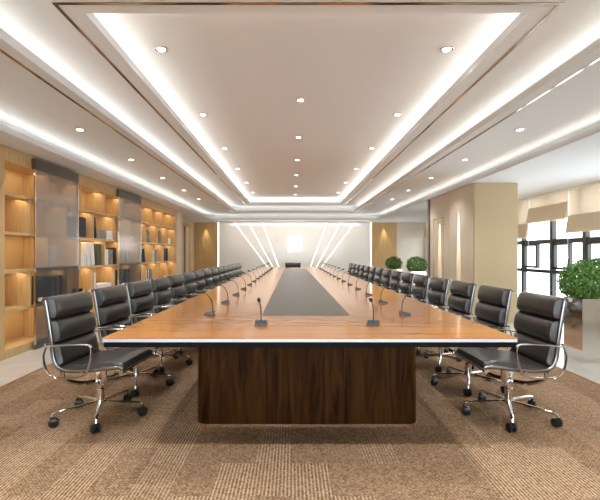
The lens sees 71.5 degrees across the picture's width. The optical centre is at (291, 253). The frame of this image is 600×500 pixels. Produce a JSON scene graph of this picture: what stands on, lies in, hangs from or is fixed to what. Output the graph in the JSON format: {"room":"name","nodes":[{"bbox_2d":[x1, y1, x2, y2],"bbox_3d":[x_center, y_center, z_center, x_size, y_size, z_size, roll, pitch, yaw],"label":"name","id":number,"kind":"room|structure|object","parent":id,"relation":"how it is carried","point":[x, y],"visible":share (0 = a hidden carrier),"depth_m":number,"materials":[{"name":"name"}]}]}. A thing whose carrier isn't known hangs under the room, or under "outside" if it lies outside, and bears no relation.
{"room":"conference room","nodes":[
{"label":"conference room","id":0,"kind":"room"},
{"bbox_2d":[182,219,193,270],"bbox_3d":[-3.810,-0.010,6.500,0.120,2.360,19.000,0,0,0],"label":"wall","id":1,"kind":"structure","parent":0,"point":[183,220],"depth_m":15.71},
{"bbox_2d":[182,223,190,272],"bbox_3d":[-3.729,0.060,14.590,0.039,2.220,1.380,0,0,0],"label":"door","id":2,"kind":"structure","parent":1,"relation":"in","point":[186,228],"depth_m":14.71,"materials":[{"name":"brown wood"}]},
{"bbox_2d":[0,0,599,221],"bbox_3d":[0.685,-1.505,6.500,9.070,0.630,19.200,0,0,0],"label":"ceiling","id":3,"kind":"structure","parent":0,"point":[245,67],"depth_m":4.36,"materials":[{"name":"paint"}]},
{"bbox_2d":[154,46,167,52],"bbox_3d":[-1.145,-1.785,3.650,0.116,0.009,0.116,0,0,0],"label":"recessed light","id":4,"kind":"object","parent":3,"relation":"in","point":[161,49],"visible":1,"depth_m":3.64,"materials":[{"name":"beige"}]},
{"bbox_2d":[0,49,599,211],"bbox_3d":[0.100,-1.389,6.540,4.204,0.006,15.104,0,0,0],"label":"trim","id":5,"kind":"structure","parent":3,"relation":"attached to","point":[1,50],"depth_m":4.01,"materials":[{"name":"paint"}]},
{"bbox_2d":[51,2,563,204],"bbox_3d":[0.100,-1.589,8.100,3.244,0.006,10.924,0,0,0],"label":"trim","id":6,"kind":"structure","parent":3,"relation":"attached to","point":[55,4],"depth_m":2.66,"materials":[{"name":"brown metal"}]},
{"bbox_2d":[424,222,427,255],"bbox_3d":[5.034,-0.548,15.070,0.113,1.276,1.307,0,0,0],"label":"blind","id":7,"kind":"object","parent":3,"relation":"hanging from","point":[426,223],"visible":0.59,"depth_m":15.67,"materials":[{"name":"beige fabric"}]},
{"bbox_2d":[440,46,453,52],"bbox_3d":[1.355,-1.785,3.650,0.116,0.009,0.116,0,0,0],"label":"recessed light","id":8,"kind":"object","parent":3,"relation":"in","point":[445,49],"visible":1,"depth_m":3.64,"materials":[{"name":"white"}]},
{"bbox_2d":[0,294,599,385],"bbox_3d":[0.685,1.220,6.500,9.070,0.100,19.200,0,0,0],"label":"floor","id":9,"kind":"structure","parent":0,"point":[12,368],"depth_m":4.36,"materials":[{"name":"beige stone"}]},
{"bbox_2d":[0,144,181,360],"bbox_3d":[-3.431,-0.008,8.095,0.636,2.356,7.710,0,0,0],"label":"bookcase","id":10,"kind":"object","parent":9,"relation":"on","point":[37,196],"visible":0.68,"depth_m":5.86,"materials":[{"name":"brown wood"}]},
{"bbox_2d":[32,276,42,302],"bbox_3d":[-3.300,0.464,5.321,0.200,0.340,0.064,0,0,0],"label":"book","id":11,"kind":"object","parent":10,"relation":"on","point":[40,278],"visible":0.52,"depth_m":5.33,"materials":[{"name":"grey paper"}]},
{"bbox_2d":[36,280,39,303],"bbox_3d":[-3.300,0.483,5.254,0.200,0.300,0.068,0,0,0],"label":"book","id":12,"kind":"object","parent":10,"relation":"on","point":[37,281],"visible":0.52,"depth_m":5.24,"materials":[{"name":"grey paper"}]},
{"bbox_2d":[48,276,56,295],"bbox_3d":[-3.300,0.469,5.639,0.200,0.330,0.058,0,0,0],"label":"book","id":13,"kind":"object","parent":10,"relation":"on","point":[53,278],"visible":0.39,"depth_m":5.62,"materials":[{"name":"black paper"}]},
{"bbox_2d":[50,245,56,266],"bbox_3d":[-3.300,0.043,5.570,0.204,0.300,0.204,0,0,0],"label":"book","id":14,"kind":"object","parent":10,"relation":"on","point":[53,249],"visible":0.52,"depth_m":5.59,"materials":[{"name":"white"}]},
{"bbox_2d":[67,216,80,236],"bbox_3d":[-3.300,-0.402,6.298,0.200,0.310,0.055,0,0,0],"label":"book","id":15,"kind":"object","parent":10,"relation":"on","point":[71,220],"visible":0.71,"depth_m":6.27,"materials":[{"name":"black paper"}]},
{"bbox_2d":[81,242,90,265],"bbox_3d":[-3.310,0.009,6.558,0.220,0.370,0.143,0,0,0],"label":"book","id":16,"kind":"object","parent":10,"relation":"on","point":[85,247],"visible":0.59,"depth_m":6.52,"materials":[{"name":"white paper"}]},
{"bbox_2d":[89,243,94,265],"bbox_3d":[-3.310,0.011,6.698,0.220,0.364,0.142,0,0,0],"label":"book","id":17,"kind":"object","parent":10,"relation":"on","point":[92,259],"visible":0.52,"depth_m":6.69,"materials":[{"name":"white paper"}]},
{"bbox_2d":[94,244,100,264],"bbox_3d":[-3.310,0.018,6.915,0.220,0.350,0.170,0,0,0],"label":"book","id":18,"kind":"object","parent":10,"relation":"on","point":[97,247],"visible":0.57,"depth_m":6.86,"materials":[{"name":"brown paper"}]},
{"bbox_2d":[108,250,112,263],"bbox_3d":[-3.300,0.064,7.420,0.200,0.260,0.040,0,0,0],"label":"book","id":19,"kind":"object","parent":10,"relation":"on","point":[110,252],"visible":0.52,"depth_m":7.40,"materials":[{"name":"grey paper"}]},
{"bbox_2d":[115,271,123,285],"bbox_3d":[-3.300,0.483,7.930,0.200,0.300,0.060,0,0,0],"label":"book","id":20,"kind":"object","parent":10,"relation":"on","point":[121,273],"visible":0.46,"depth_m":7.90,"materials":[{"name":"grey paper"}]},
{"bbox_2d":[0,342,599,499],"bbox_3d":[0.095,1.167,5.675,5.250,0.006,17.050,0,0,0],"label":"carpet","id":21,"kind":"object","parent":9,"relation":"on","point":[163,453],"visible":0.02,"depth_m":2.46,"materials":[{"name":"carpet"}]},
{"bbox_2d":[38,291,155,433],"bbox_3d":[-1.352,0.727,2.989,0.627,0.873,0.633,0,0,5],"label":"office chair","id":22,"kind":"object","parent":21,"relation":"on","point":[70,318],"visible":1,"depth_m":2.87,"materials":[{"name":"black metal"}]},
{"bbox_2d":[47,291,92,319],"bbox_3d":[-1.584,0.370,3.003,0.094,0.153,0.476,0,0,5],"label":"cushion","id":23,"kind":"object","parent":22,"relation":"on","point":[72,306],"depth_m":2.93,"materials":[{"name":"black leather"}]},
{"bbox_2d":[50,311,95,342],"bbox_3d":[-1.558,0.522,3.001,0.092,0.152,0.476,0,0,5],"label":"cushion","id":24,"kind":"object","parent":22,"relation":"on","point":[69,328],"depth_m":2.92,"materials":[{"name":"black leather"}]},
{"bbox_2d":[53,331,98,365],"bbox_3d":[-1.540,0.681,3.000,0.085,0.165,0.476,0,0,5],"label":"cushion","id":25,"kind":"object","parent":22,"relation":"on","point":[62,355],"depth_m":2.91,"materials":[{"name":"black leather"}]},
{"bbox_2d":[61,348,153,369],"bbox_3d":[-1.304,0.749,2.979,0.447,0.078,0.476,0,0,5],"label":"seat cushion","id":26,"kind":"object","parent":22,"relation":"on","point":[119,359],"depth_m":2.87,"materials":[{"name":"black leather"}]},
{"bbox_2d":[88,284,173,397],"bbox_3d":[-1.352,0.727,3.669,0.627,0.873,0.633,0,0,5],"label":"office chair","id":27,"kind":"object","parent":21,"relation":"on","point":[112,308],"visible":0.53,"depth_m":3.58,"materials":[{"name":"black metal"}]},
{"bbox_2d":[92,285,127,306],"bbox_3d":[-1.584,0.370,3.683,0.094,0.153,0.476,0,0,5],"label":"cushion","id":28,"kind":"object","parent":27,"relation":"on","point":[111,296],"depth_m":3.60,"materials":[{"name":"black leather"}]},
{"bbox_2d":[98,301,129,325],"bbox_3d":[-1.558,0.522,3.681,0.092,0.152,0.476,0,0,5],"label":"cushion","id":29,"kind":"object","parent":27,"relation":"on","point":[115,313],"depth_m":3.60,"materials":[{"name":"black leather"}]},
{"bbox_2d":[101,317,130,337],"bbox_3d":[-1.540,0.681,3.680,0.085,0.165,0.476,0,0,5],"label":"cushion","id":30,"kind":"object","parent":27,"relation":"on","point":[125,321],"depth_m":3.60,"materials":[{"name":"black leather"}]},
{"bbox_2d":[122,280,191,372],"bbox_3d":[-1.352,0.727,4.349,0.627,0.873,0.633,0,0,5],"label":"office chair","id":31,"kind":"object","parent":21,"relation":"on","point":[140,299],"visible":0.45,"depth_m":4.28,"materials":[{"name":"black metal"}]},
{"bbox_2d":[125,280,151,297],"bbox_3d":[-1.584,0.370,4.364,0.094,0.153,0.476,0,0,5],"label":"cushion","id":32,"kind":"object","parent":31,"relation":"on","point":[139,289],"depth_m":4.28,"materials":[{"name":"black leather"}]},
{"bbox_2d":[130,294,153,313],"bbox_3d":[-1.558,0.522,4.361,0.092,0.152,0.476,0,0,5],"label":"cushion","id":33,"kind":"object","parent":31,"relation":"on","point":[141,303],"depth_m":4.27,"materials":[{"name":"black leather"}]},
{"bbox_2d":[132,308,154,323],"bbox_3d":[-1.540,0.681,4.360,0.085,0.165,0.476,0,0,5],"label":"cushion","id":34,"kind":"object","parent":31,"relation":"on","point":[147,310],"depth_m":4.25,"materials":[{"name":"black leather"}]},
{"bbox_2d":[146,276,185,354],"bbox_3d":[-1.352,0.727,5.029,0.627,0.873,0.633,0,0,5],"label":"office chair","id":35,"kind":"object","parent":21,"relation":"on","point":[162,295],"visible":0.35,"depth_m":4.91,"materials":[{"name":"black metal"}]},
{"bbox_2d":[151,277,169,291],"bbox_3d":[-1.584,0.370,5.043,0.094,0.153,0.476,0,0,5],"label":"cushion","id":36,"kind":"object","parent":35,"relation":"on","point":[161,284],"depth_m":4.96,"materials":[{"name":"black leather"}]},
{"bbox_2d":[153,289,171,304],"bbox_3d":[-1.558,0.522,5.041,0.092,0.152,0.476,0,0,5],"label":"cushion","id":37,"kind":"object","parent":35,"relation":"on","point":[161,296],"depth_m":4.95,"materials":[{"name":"black leather"}]},
{"bbox_2d":[155,301,172,313],"bbox_3d":[-1.540,0.681,5.040,0.085,0.165,0.476,0,0,5],"label":"cushion","id":38,"kind":"object","parent":35,"relation":"on","point":[157,310],"depth_m":4.92,"materials":[{"name":"black leather"}]},
{"bbox_2d":[166,274,199,304],"bbox_3d":[-1.352,0.727,5.709,0.627,0.873,0.633,0,0,5],"label":"office chair","id":39,"kind":"object","parent":21,"relation":"on","point":[178,290],"visible":0.26,"depth_m":5.62,"materials":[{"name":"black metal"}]},
{"bbox_2d":[168,274,183,286],"bbox_3d":[-1.584,0.370,5.723,0.094,0.153,0.476,0,0,5],"label":"cushion","id":40,"kind":"object","parent":39,"relation":"on","point":[177,280],"depth_m":5.64,"materials":[{"name":"black leather"}]},
{"bbox_2d":[170,285,185,298],"bbox_3d":[-1.558,0.522,5.721,0.092,0.152,0.476,0,0,5],"label":"cushion","id":41,"kind":"object","parent":39,"relation":"on","point":[178,291],"depth_m":5.64,"materials":[{"name":"black leather"}]},
{"bbox_2d":[172,296,185,304],"bbox_3d":[-1.540,0.681,5.720,0.085,0.165,0.476,0,0,5],"label":"cushion","id":42,"kind":"object","parent":39,"relation":"on","point":[173,297],"depth_m":5.60,"materials":[{"name":"black leather"}]},
{"bbox_2d":[179,272,208,299],"bbox_3d":[-1.352,0.727,6.389,0.627,0.873,0.633,0,0,5],"label":"office chair","id":43,"kind":"object","parent":21,"relation":"on","point":[190,285],"visible":0.3,"depth_m":6.31,"materials":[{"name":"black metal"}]},
{"bbox_2d":[180,272,194,282],"bbox_3d":[-1.584,0.370,6.404,0.094,0.153,0.476,0,0,5],"label":"cushion","id":44,"kind":"object","parent":43,"relation":"on","point":[189,277],"depth_m":6.33,"materials":[{"name":"black leather"}]},
{"bbox_2d":[184,282,196,292],"bbox_3d":[-1.558,0.522,6.401,0.092,0.152,0.476,0,0,5],"label":"cushion","id":45,"kind":"object","parent":43,"relation":"on","point":[190,287],"depth_m":6.32,"materials":[{"name":"black leather"}]},
{"bbox_2d":[185,291,196,299],"bbox_3d":[-1.540,0.681,6.400,0.085,0.165,0.476,0,0,5],"label":"cushion","id":46,"kind":"object","parent":43,"relation":"on","point":[187,292],"depth_m":6.30,"materials":[{"name":"black leather"}]},
{"bbox_2d":[190,270,215,295],"bbox_3d":[-1.352,0.727,7.069,0.627,0.873,0.633,0,0,5],"label":"office chair","id":47,"kind":"object","parent":21,"relation":"on","point":[199,275],"visible":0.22,"depth_m":7.01,"materials":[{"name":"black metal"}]},
{"bbox_2d":[192,270,203,279],"bbox_3d":[-1.584,0.370,7.083,0.094,0.153,0.476,0,0,5],"label":"cushion","id":48,"kind":"object","parent":47,"relation":"on","point":[199,275],"depth_m":7.00,"materials":[{"name":"black leather"}]},
{"bbox_2d":[195,279,205,288],"bbox_3d":[-1.558,0.522,7.081,0.092,0.152,0.476,0,0,5],"label":"cushion","id":49,"kind":"object","parent":47,"relation":"on","point":[200,283],"depth_m":7.01,"materials":[{"name":"black leather"}]},
{"bbox_2d":[202,269,221,291],"bbox_3d":[-1.352,0.727,7.749,0.627,0.873,0.633,0,0,5],"label":"office chair","id":50,"kind":"object","parent":21,"relation":"on","point":[208,279],"visible":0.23,"depth_m":7.68,"materials":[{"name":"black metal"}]},
{"bbox_2d":[202,269,211,277],"bbox_3d":[-1.584,0.370,7.763,0.094,0.153,0.476,0,0,5],"label":"cushion","id":51,"kind":"object","parent":50,"relation":"on","point":[207,272],"depth_m":7.70,"materials":[{"name":"black leather"}]},
{"bbox_2d":[203,277,212,285],"bbox_3d":[-1.558,0.522,7.761,0.092,0.152,0.476,0,0,5],"label":"cushion","id":52,"kind":"object","parent":50,"relation":"on","point":[209,280],"depth_m":7.70,"materials":[{"name":"black leather"}]},
{"bbox_2d":[207,267,223,285],"bbox_3d":[-1.352,0.727,8.429,0.627,0.873,0.633,0,0,5],"label":"office chair","id":53,"kind":"object","parent":21,"relation":"on","point":[214,270],"visible":0.34,"depth_m":8.35,"materials":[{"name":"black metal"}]},
{"bbox_2d":[208,268,217,275],"bbox_3d":[-1.584,0.370,8.444,0.094,0.153,0.476,0,0,5],"label":"cushion","id":54,"kind":"object","parent":53,"relation":"on","point":[214,270],"depth_m":8.37,"materials":[{"name":"black leather"}]},
{"bbox_2d":[213,267,228,283],"bbox_3d":[-1.352,0.727,9.109,0.627,0.873,0.633,0,0,5],"label":"office chair","id":55,"kind":"object","parent":21,"relation":"on","point":[220,274],"visible":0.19,"depth_m":9.03,"materials":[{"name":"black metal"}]},
{"bbox_2d":[219,266,233,282],"bbox_3d":[-1.352,0.727,9.789,0.627,0.873,0.633,0,0,5],"label":"office chair","id":56,"kind":"object","parent":21,"relation":"on","point":[225,268],"visible":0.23,"depth_m":9.71,"materials":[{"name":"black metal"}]},
{"bbox_2d":[0,341,599,387],"bbox_3d":[0.095,1.166,5.685,5.294,0.008,17.070,0,0,0],"label":"trim","id":57,"kind":"structure","parent":21,"relation":"on","point":[99,341],"depth_m":3.97,"materials":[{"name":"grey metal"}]},
{"bbox_2d":[102,267,517,426],"bbox_3d":[0.089,0.791,7.455,2.065,0.745,10.770,0,0,0],"label":"conference table","id":58,"kind":"object","parent":21,"relation":"on","point":[316,361],"visible":0.99,"depth_m":2.80,"materials":[{"name":"brown wood"}]},
{"bbox_2d":[195,290,214,314],"bbox_3d":[-0.601,0.335,2.870,0.131,0.169,0.072,0,0,0],"label":"microphone","id":59,"kind":"object","parent":58,"relation":"on","point":[212,312],"visible":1,"depth_m":2.86,"materials":[{"name":"grey plastic"}]},
{"bbox_2d":[254,298,266,325],"bbox_3d":[-0.182,0.337,2.434,0.072,0.165,0.072,0,0,0],"label":"microphone","id":60,"kind":"object","parent":58,"relation":"on","point":[261,322],"visible":1,"depth_m":2.43,"materials":[{"name":"grey plastic"}]},
{"bbox_2d":[366,298,379,325],"bbox_3d":[0.473,0.337,2.434,0.072,0.165,0.072,0,0,18],"label":"microphone","id":61,"kind":"object","parent":58,"relation":"on","point":[373,322],"visible":1,"depth_m":2.43,"materials":[{"name":"grey plastic"}]},
{"bbox_2d":[399,290,418,314],"bbox_3d":[0.811,0.335,2.870,0.131,0.169,0.072,0,0,0],"label":"microphone","id":62,"kind":"object","parent":58,"relation":"on","point":[415,291],"visible":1,"depth_m":2.86,"materials":[{"name":"grey plastic"}]},
{"bbox_2d":[353,265,366,278],"bbox_3d":[1.532,0.727,10.481,0.628,0.873,0.638,0,0,-1],"label":"office chair","id":63,"kind":"object","parent":21,"relation":"on","point":[361,268],"visible":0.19,"depth_m":10.36,"materials":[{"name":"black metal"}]},
{"bbox_2d":[361,266,371,280],"bbox_3d":[1.532,0.727,9.801,0.628,0.873,0.638,0,0,-1],"label":"office chair","id":64,"kind":"object","parent":21,"relation":"on","point":[366,268],"visible":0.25,"depth_m":9.63,"materials":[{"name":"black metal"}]},
{"bbox_2d":[367,266,378,282],"bbox_3d":[1.532,0.727,9.121,0.628,0.873,0.638,0,0,-1],"label":"office chair","id":65,"kind":"object","parent":21,"relation":"on","point":[372,269],"visible":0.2,"depth_m":8.96,"materials":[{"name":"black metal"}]},
{"bbox_2d":[372,267,385,285],"bbox_3d":[1.532,0.727,8.441,0.628,0.873,0.638,0,0,-1],"label":"office chair","id":66,"kind":"object","parent":21,"relation":"on","point":[378,271],"visible":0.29,"depth_m":8.29,"materials":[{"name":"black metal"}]},
{"bbox_2d":[374,275,381,283],"bbox_3d":[1.739,0.522,8.433,0.092,0.152,0.476,0,0,-1],"label":"cushion","id":67,"kind":"object","parent":66,"relation":"on","point":[379,277],"depth_m":8.32,"materials":[{"name":"black leather"}]},
{"bbox_2d":[375,268,383,275],"bbox_3d":[1.765,0.370,8.434,0.094,0.153,0.476,0,0,-1],"label":"cushion","id":68,"kind":"object","parent":66,"relation":"on","point":[378,272],"depth_m":8.31,"materials":[{"name":"black leather"}]},
{"bbox_2d":[375,269,392,288],"bbox_3d":[1.532,0.727,7.761,0.628,0.873,0.638,0,0,-1],"label":"office chair","id":69,"kind":"object","parent":21,"relation":"on","point":[385,280],"visible":0.31,"depth_m":7.61,"materials":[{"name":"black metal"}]},
{"bbox_2d":[381,277,389,285],"bbox_3d":[1.739,0.522,7.753,0.092,0.152,0.476,0,0,-1],"label":"cushion","id":70,"kind":"object","parent":69,"relation":"on","point":[385,281],"depth_m":7.65,"materials":[{"name":"black leather"}]},
{"bbox_2d":[382,269,390,277],"bbox_3d":[1.765,0.370,7.754,0.094,0.153,0.476,0,0,-1],"label":"cushion","id":71,"kind":"object","parent":69,"relation":"on","point":[386,273],"depth_m":7.64,"materials":[{"name":"black leather"}]},
{"bbox_2d":[383,270,403,292],"bbox_3d":[1.532,0.727,7.081,0.628,0.873,0.638,0,0,-1],"label":"office chair","id":72,"kind":"object","parent":21,"relation":"on","point":[395,275],"visible":0.34,"depth_m":6.92,"materials":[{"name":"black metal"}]},
{"bbox_2d":[389,279,399,288],"bbox_3d":[1.739,0.522,7.073,0.092,0.152,0.476,0,0,-1],"label":"cushion","id":73,"kind":"object","parent":72,"relation":"on","point":[397,281],"depth_m":6.92,"materials":[{"name":"black leather"}]},
{"bbox_2d":[391,270,401,279],"bbox_3d":[1.765,0.370,7.074,0.094,0.153,0.476,0,0,-1],"label":"cushion","id":74,"kind":"object","parent":72,"relation":"on","point":[395,275],"depth_m":6.94,"materials":[{"name":"black leather"}]},
{"bbox_2d":[391,272,416,297],"bbox_3d":[1.532,0.727,6.401,0.628,0.873,0.638,0,0,-1],"label":"office chair","id":75,"kind":"object","parent":21,"relation":"on","point":[407,278],"visible":0.27,"depth_m":6.25,"materials":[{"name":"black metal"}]},
{"bbox_2d":[399,282,411,292],"bbox_3d":[1.739,0.522,6.393,0.092,0.152,0.476,0,0,-1],"label":"cushion","id":76,"kind":"object","parent":75,"relation":"on","point":[405,287],"depth_m":6.26,"materials":[{"name":"black leather"}]},
{"bbox_2d":[401,272,414,282],"bbox_3d":[1.765,0.370,6.394,0.094,0.153,0.476,0,0,-1],"label":"cushion","id":77,"kind":"object","parent":75,"relation":"on","point":[406,277],"depth_m":6.26,"materials":[{"name":"black leather"}]},
{"bbox_2d":[402,274,432,302],"bbox_3d":[1.532,0.727,5.721,0.628,0.873,0.638,0,0,-1],"label":"office chair","id":78,"kind":"object","parent":21,"relation":"on","point":[421,282],"visible":0.27,"depth_m":5.56,"materials":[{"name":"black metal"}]},
{"bbox_2d":[412,285,426,298],"bbox_3d":[1.739,0.522,5.713,0.092,0.152,0.476,0,0,-1],"label":"cushion","id":79,"kind":"object","parent":78,"relation":"on","point":[422,294],"depth_m":5.57,"materials":[{"name":"black leather"}]},
{"bbox_2d":[414,274,427,286],"bbox_3d":[1.765,0.370,5.714,0.094,0.153,0.476,0,0,-1],"label":"cushion","id":80,"kind":"object","parent":78,"relation":"on","point":[420,280],"depth_m":5.61,"materials":[{"name":"black leather"}]},
{"bbox_2d":[416,276,452,354],"bbox_3d":[1.532,0.727,5.041,0.628,0.873,0.638,0,0,-1],"label":"office chair","id":81,"kind":"object","parent":21,"relation":"on","point":[437,295],"visible":0.33,"depth_m":4.88,"materials":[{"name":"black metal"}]},
{"bbox_2d":[427,301,443,309],"bbox_3d":[1.720,0.681,5.033,0.085,0.165,0.476,0,0,-1],"label":"cushion","id":82,"kind":"object","parent":81,"relation":"on","point":[429,302],"depth_m":4.99,"materials":[{"name":"black leather"}]},
{"bbox_2d":[427,289,445,304],"bbox_3d":[1.739,0.522,5.033,0.092,0.152,0.476,0,0,-1],"label":"cushion","id":83,"kind":"object","parent":81,"relation":"on","point":[435,296],"depth_m":4.93,"materials":[{"name":"black leather"}]},
{"bbox_2d":[429,277,449,291],"bbox_3d":[1.765,0.370,5.034,0.094,0.153,0.476,0,0,-1],"label":"cushion","id":84,"kind":"object","parent":81,"relation":"on","point":[437,284],"depth_m":4.92,"materials":[{"name":"black leather"}]},
{"bbox_2d":[416,280,478,372],"bbox_3d":[1.532,0.727,4.361,0.628,0.873,0.638,0,0,-1],"label":"office chair","id":85,"kind":"object","parent":21,"relation":"on","point":[460,301],"visible":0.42,"depth_m":4.26,"materials":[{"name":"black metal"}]},
{"bbox_2d":[447,308,468,318],"bbox_3d":[1.720,0.681,4.353,0.085,0.165,0.476,0,0,-1],"label":"cushion","id":86,"kind":"object","parent":85,"relation":"on","point":[452,310],"depth_m":4.31,"materials":[{"name":"black leather"}]},
{"bbox_2d":[448,294,470,313],"bbox_3d":[1.739,0.522,4.353,0.092,0.152,0.476,0,0,-1],"label":"cushion","id":87,"kind":"object","parent":85,"relation":"on","point":[457,303],"depth_m":4.26,"materials":[{"name":"black leather"}]},
{"bbox_2d":[450,280,475,297],"bbox_3d":[1.765,0.370,4.354,0.094,0.153,0.476,0,0,-1],"label":"cushion","id":88,"kind":"object","parent":85,"relation":"on","point":[458,289],"depth_m":4.25,"materials":[{"name":"black leather"}]},
{"bbox_2d":[431,284,516,396],"bbox_3d":[1.532,0.727,3.681,0.628,0.873,0.638,0,0,-1],"label":"office chair","id":89,"kind":"object","parent":21,"relation":"on","point":[492,309],"visible":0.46,"depth_m":3.59,"materials":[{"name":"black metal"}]},
{"bbox_2d":[475,318,503,331],"bbox_3d":[1.720,0.681,3.673,0.085,0.165,0.476,0,0,-1],"label":"cushion","id":90,"kind":"object","parent":89,"relation":"on","point":[483,321],"depth_m":3.63,"materials":[{"name":"black leather"}]},
{"bbox_2d":[475,301,506,325],"bbox_3d":[1.739,0.522,3.673,0.092,0.152,0.476,0,0,-1],"label":"cushion","id":91,"kind":"object","parent":89,"relation":"on","point":[487,313],"depth_m":3.59,"materials":[{"name":"black leather"}]},
{"bbox_2d":[477,285,511,306],"bbox_3d":[1.765,0.370,3.674,0.094,0.153,0.476,0,0,-1],"label":"cushion","id":92,"kind":"object","parent":89,"relation":"on","point":[488,296],"depth_m":3.58,"materials":[{"name":"black leather"}]},
{"bbox_2d":[452,291,571,431],"bbox_3d":[1.532,0.727,3.001,0.628,0.873,0.638,0,0,-1],"label":"office chair","id":93,"kind":"object","parent":21,"relation":"on","point":[539,318],"visible":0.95,"depth_m":2.87,"materials":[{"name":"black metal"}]},
{"bbox_2d":[455,347,547,368],"bbox_3d":[1.484,0.749,2.989,0.447,0.078,0.476,0,0,-1],"label":"seat cushion","id":94,"kind":"object","parent":93,"relation":"on","point":[481,358],"depth_m":2.88,"materials":[{"name":"black leather"}]},
{"bbox_2d":[511,331,555,366],"bbox_3d":[1.720,0.681,2.993,0.085,0.165,0.476,0,0,-1],"label":"cushion","id":95,"kind":"object","parent":93,"relation":"on","point":[545,356],"depth_m":2.89,"materials":[{"name":"black leather"}]},
{"bbox_2d":[513,311,558,342],"bbox_3d":[1.739,0.522,2.993,0.092,0.152,0.476,0,0,-1],"label":"cushion","id":96,"kind":"object","parent":93,"relation":"on","point":[538,328],"depth_m":2.92,"materials":[{"name":"black leather"}]},
{"bbox_2d":[517,291,566,319],"bbox_3d":[1.765,0.370,2.994,0.094,0.153,0.476,0,0,-1],"label":"cushion","id":97,"kind":"object","parent":93,"relation":"on","point":[534,306],"depth_m":2.91,"materials":[{"name":"black leather"}]},
{"bbox_2d":[385,256,402,281],"bbox_3d":[3.192,0.622,13.097,0.542,1.097,0.512,0,0,22],"label":"bush","id":98,"kind":"object","parent":9,"relation":"on","point":[395,263],"visible":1,"depth_m":12.96,"materials":[{"name":"green plant"}]},
{"bbox_2d":[405,256,427,296],"bbox_3d":[3.407,0.617,11.399,0.579,1.106,0.552,0,0,43],"label":"bush","id":99,"kind":"object","parent":9,"relation":"on","point":[412,269],"visible":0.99,"depth_m":11.26,"materials":[{"name":"green plant"}]},
{"bbox_2d":[556,257,599,362],"bbox_3d":[3.340,0.602,4.628,0.700,1.135,0.673,0,0,29],"label":"bush","id":100,"kind":"object","parent":9,"relation":"on","point":[582,315],"visible":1,"depth_m":4.48,"materials":[{"name":"green plant"}]},
{"bbox_2d":[564,296,599,362],"bbox_3d":[3.335,0.829,4.620,0.450,0.683,0.310,0,0,0],"label":"planter","id":101,"kind":"object","parent":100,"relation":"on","point":[582,315],"depth_m":4.47,"materials":[{"name":"metal"}]},
{"bbox_2d":[218,222,424,271],"bbox_3d":[0.685,-0.010,16.060,9.070,2.360,0.120,0,0,0],"label":"wall","id":102,"kind":"structure","parent":0,"point":[410,235],"depth_m":16.00,"materials":[{"name":"beige paint"}]},
{"bbox_2d":[194,222,217,270],"bbox_3d":[-3.292,-0.009,15.979,0.905,2.358,0.039,0,0,0],"label":"wall panel","id":103,"kind":"object","parent":102,"relation":"attached to","point":[205,233],"depth_m":15.96,"materials":[{"name":"brown wood"}]},
{"bbox_2d":[218,222,370,274],"bbox_3d":[0.100,-0.010,15.931,5.880,2.352,0.133,0,0,0],"label":"wall","id":104,"kind":"structure","parent":102,"relation":"attached to","point":[253,245],"depth_m":15.94,"materials":[{"name":"white paint"}]},
{"bbox_2d":[372,222,396,276],"bbox_3d":[3.535,-0.009,15.979,0.950,2.358,0.039,0,0,0],"label":"wall panel","id":105,"kind":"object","parent":102,"relation":"attached to","point":[384,234],"depth_m":15.96,"materials":[{"name":"brown wood"}]},
{"bbox_2d":[407,271,425,296],"bbox_3d":[3.400,0.829,11.400,0.440,0.683,0.320,0,0,0],"label":"planter","id":106,"kind":"object","parent":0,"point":[418,272],"depth_m":11.24,"materials":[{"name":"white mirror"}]},
{"bbox_2d":[425,238,427,274],"bbox_3d":[5.195,-0.010,6.500,0.150,2.360,19.000,0,0,0],"label":"wall","id":107,"kind":"structure","parent":0,"point":[426,256],"depth_m":15.81,"materials":[{"name":"beige paint"}]},
{"bbox_2d":[518,220,599,295],"bbox_3d":[5.170,-0.060,7.320,0.080,2.260,6.130,0,0,0],"label":"window","id":108,"kind":"structure","parent":107,"relation":"in","point":[586,240],"depth_m":8.21,"materials":[{"name":"grey"}]},
{"bbox_2d":[518,198,527,238],"bbox_3d":[5.034,-0.548,9.521,0.113,1.276,1.267,0,0,0],"label":"blind","id":109,"kind":"object","parent":108,"relation":"attached to","point":[523,203],"visible":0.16,"depth_m":9.10,"materials":[{"name":"beige fabric"}]},
{"bbox_2d":[526,189,568,257],"bbox_3d":[5.034,-0.548,8.251,0.113,1.276,1.267,0,0,0],"label":"blind","id":110,"kind":"object","parent":108,"relation":"attached to","point":[552,206],"visible":0.99,"depth_m":8.18,"materials":[{"name":"beige fabric"}]},
{"bbox_2d":[565,181,599,257],"bbox_3d":[5.034,-0.548,6.976,0.113,1.276,1.277,0,0,0],"label":"blind","id":111,"kind":"object","parent":108,"relation":"attached to","point":[584,200],"visible":1,"depth_m":7.18,"materials":[{"name":"beige fabric"}]},
{"bbox_2d":[474,183,517,322],"bbox_3d":[3.425,-0.009,8.140,0.730,2.359,2.280,0,0,0],"label":"column","id":112,"kind":"structure","parent":0,"point":[495,204],"depth_m":7.00,"materials":[{"name":"paint"}]},
{"bbox_2d":[428,200,429,290],"bbox_3d":[3.040,-0.009,9.250,0.040,2.358,0.080,0,0,0],"label":"trim","id":113,"kind":"structure","parent":112,"relation":"attached to","point":[428,200],"depth_m":9.21,"materials":[{"name":"brown metal"}]},
{"bbox_2d":[433,217,442,276],"bbox_3d":[3.040,0.217,8.675,0.008,1.905,0.590,0,0,0],"label":"trim","id":114,"kind":"structure","parent":112,"relation":"attached to","point":[441,217],"depth_m":8.95,"materials":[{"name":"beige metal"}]},
{"bbox_2d":[430,183,473,320],"bbox_3d":[3.052,-0.009,8.110,0.014,2.358,2.180,0,0,0],"label":"wall","id":115,"kind":"structure","parent":112,"relation":"attached to","point":[454,232],"depth_m":7.86,"materials":[{"name":"paint"}]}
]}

